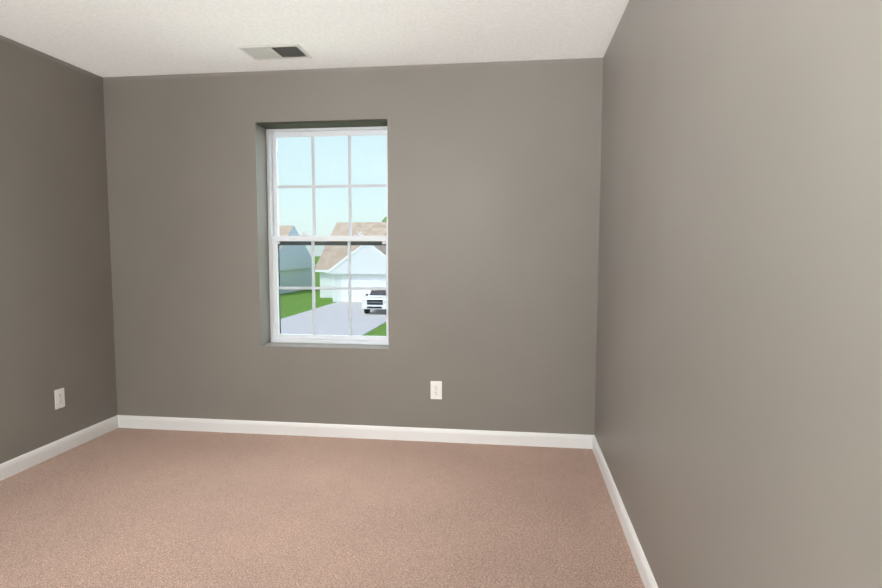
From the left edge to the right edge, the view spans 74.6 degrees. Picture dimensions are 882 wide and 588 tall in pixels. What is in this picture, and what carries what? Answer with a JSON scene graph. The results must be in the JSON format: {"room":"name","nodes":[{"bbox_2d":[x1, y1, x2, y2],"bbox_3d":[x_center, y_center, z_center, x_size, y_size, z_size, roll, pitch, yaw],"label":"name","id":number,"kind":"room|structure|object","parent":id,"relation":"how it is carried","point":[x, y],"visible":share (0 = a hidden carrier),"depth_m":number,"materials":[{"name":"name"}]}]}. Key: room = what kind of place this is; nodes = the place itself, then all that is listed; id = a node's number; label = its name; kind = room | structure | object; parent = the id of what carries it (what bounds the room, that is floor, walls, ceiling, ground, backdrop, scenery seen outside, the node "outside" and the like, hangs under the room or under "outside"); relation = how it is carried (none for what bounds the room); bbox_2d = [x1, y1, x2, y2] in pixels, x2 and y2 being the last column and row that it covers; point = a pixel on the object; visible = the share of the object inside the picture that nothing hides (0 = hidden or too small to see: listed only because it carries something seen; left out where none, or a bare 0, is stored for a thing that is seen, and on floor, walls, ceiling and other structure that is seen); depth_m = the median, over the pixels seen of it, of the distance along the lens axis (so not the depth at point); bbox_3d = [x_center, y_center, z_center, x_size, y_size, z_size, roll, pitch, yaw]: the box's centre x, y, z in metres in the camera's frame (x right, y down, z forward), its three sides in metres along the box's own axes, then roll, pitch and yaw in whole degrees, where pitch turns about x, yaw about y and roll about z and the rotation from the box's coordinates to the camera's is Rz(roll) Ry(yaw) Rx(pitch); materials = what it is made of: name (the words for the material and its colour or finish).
{"room":"empty bedroom","nodes":[
{"label":"empty bedroom","id":0,"kind":"room"},
{"bbox_2d":[0,35,117,463],"bbox_3d":[-2.755,-0.071,1.616,0.250,2.440,5.457,1,5,7],"label":"wall","id":1,"kind":"structure","parent":0,"point":[56,319],"depth_m":3.54,"materials":[{"name":"paint"}]},
{"bbox_2d":[54,388,64,409],"bbox_3d":[-2.375,0.651,3.608,0.009,0.122,0.076,1,5,7],"label":"outlet","id":2,"kind":"object","parent":1,"relation":"attached to","point":[59,394],"visible":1,"depth_m":3.60,"materials":[{"name":"white plastic"}]},
{"bbox_2d":[0,415,119,480],"bbox_3d":[-2.626,1.103,1.692,0.014,0.088,4.957,1,5,7],"label":"baseboard","id":3,"kind":"structure","parent":1,"relation":"attached to","point":[16,465],"depth_m":3.57,"materials":[{"name":"white wood"}]},
{"bbox_2d":[0,0,628,76],"bbox_3d":[-0.979,-1.365,1.282,3.826,0.200,5.457,1,5,7],"label":"ceiling","id":4,"kind":"structure","parent":0,"point":[112,38],"depth_m":3.11,"materials":[{"name":"paint"}]},
{"bbox_2d":[238,44,311,59],"bbox_3d":[-0.982,-1.432,3.435,0.365,0.009,0.228,1,5,7],"label":"ceiling vent","id":5,"kind":"object","parent":4,"relation":"in","point":[277,52],"visible":1,"depth_m":3.43,"materials":[{"name":"white metal"}]},
{"bbox_2d":[0,428,644,587],"bbox_3d":[-0.984,1.291,1.493,3.826,0.250,5.457,1,5,7],"label":"floor","id":6,"kind":"structure","parent":0,"point":[133,508],"depth_m":2.77,"materials":[{"name":"carpet"}]},
{"bbox_2d":[103,58,602,434],"bbox_3d":[-0.646,-0.254,3.960,3.326,2.440,0.250,1,5,7],"label":"wall","id":7,"kind":"structure","parent":0,"point":[494,172],"depth_m":3.79,"materials":[{"name":"paint"}]},
{"bbox_2d":[257,119,388,344],"bbox_3d":[-0.774,-0.396,3.972,0.895,1.498,0.238,1,5,7],"label":"window","id":8,"kind":"structure","parent":7,"relation":"in","point":[312,130],"depth_m":4.04,"materials":[{"name":"white plastic"}]},
{"bbox_2d":[278,241,385,335],"bbox_3d":[-0.760,-0.026,4.112,0.843,0.693,0.008,1,5,7],"label":"screen","id":9,"kind":"object","parent":8,"relation":"attached to","point":[364,243],"depth_m":4.11,"materials":[{"name":"grey metal"}]},
{"bbox_2d":[120,415,587,448],"bbox_3d":[-0.663,0.929,3.923,3.270,0.088,0.014,1,5,7],"label":"baseboard","id":10,"kind":"structure","parent":7,"relation":"attached to","point":[126,421],"depth_m":3.90,"materials":[{"name":"white wood"}]},
{"bbox_2d":[431,381,441,398],"bbox_3d":[-0.032,0.635,3.820,0.076,0.122,0.009,1,5,7],"label":"outlet","id":11,"kind":"object","parent":7,"relation":"attached to","point":[436,389],"visible":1,"depth_m":3.82,"materials":[{"name":"white plastic"}]},
{"bbox_2d":[595,0,881,587],"bbox_3d":[0.792,-0.029,1.157,0.250,2.440,5.457,1,5,7],"label":"wall","id":12,"kind":"structure","parent":0,"point":[738,414],"depth_m":1.30,"materials":[{"name":"paint"}]},
{"bbox_2d":[588,435,657,587],"bbox_3d":[0.659,1.142,1.267,0.014,0.088,4.957,1,5,7],"label":"baseboard","id":13,"kind":"structure","parent":12,"relation":"attached to","point":[647,577],"depth_m":2.61,"materials":[{"name":"white wood"}]},
{"label":"outside","id":14,"kind":"structure","parent":0,"visible":0},
{"bbox_2d":[280,256,385,335],"bbox_3d":[16.150,-5.060,128.512,400.000,0.500,380.000,1,5,7],"label":"ground","id":15,"kind":"structure","parent":14,"point":[305,294],"depth_m":51.62,"materials":[{"name":"green plant"}]},
{"bbox_2d":[279,225,315,293],"bbox_3d":[-27.371,-3.991,64.973,22.800,7.300,13.800,1,5,7],"label":"house","id":16,"kind":"structure","parent":15,"relation":"on","point":[292,231],"depth_m":63.16,"materials":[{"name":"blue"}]},
{"bbox_2d":[281,301,385,335],"bbox_3d":[3.804,2.181,33.686,400.000,0.050,37.000,1,5,7],"label":"ground","id":17,"kind":"structure","parent":15,"relation":"on","point":[341,319],"depth_m":38.48,"materials":[{"name":"concrete"}]},
{"bbox_2d":[362,287,385,313],"bbox_3d":[-4.428,0.429,44.332,2.260,1.850,5.555,1,5,7],"label":"truck","id":18,"kind":"object","parent":17,"relation":"on","point":[375,299],"depth_m":41.79,"materials":[{"name":"white paint"}]},
{"bbox_2d":[315,222,386,301],"bbox_3d":[-2.429,-3.738,60.197,18.540,7.630,18.900,1,5,7],"label":"neighbouring house","id":19,"kind":"structure","parent":15,"relation":"on","point":[368,228],"depth_m":52.17,"materials":[{"name":"white"}]}
]}

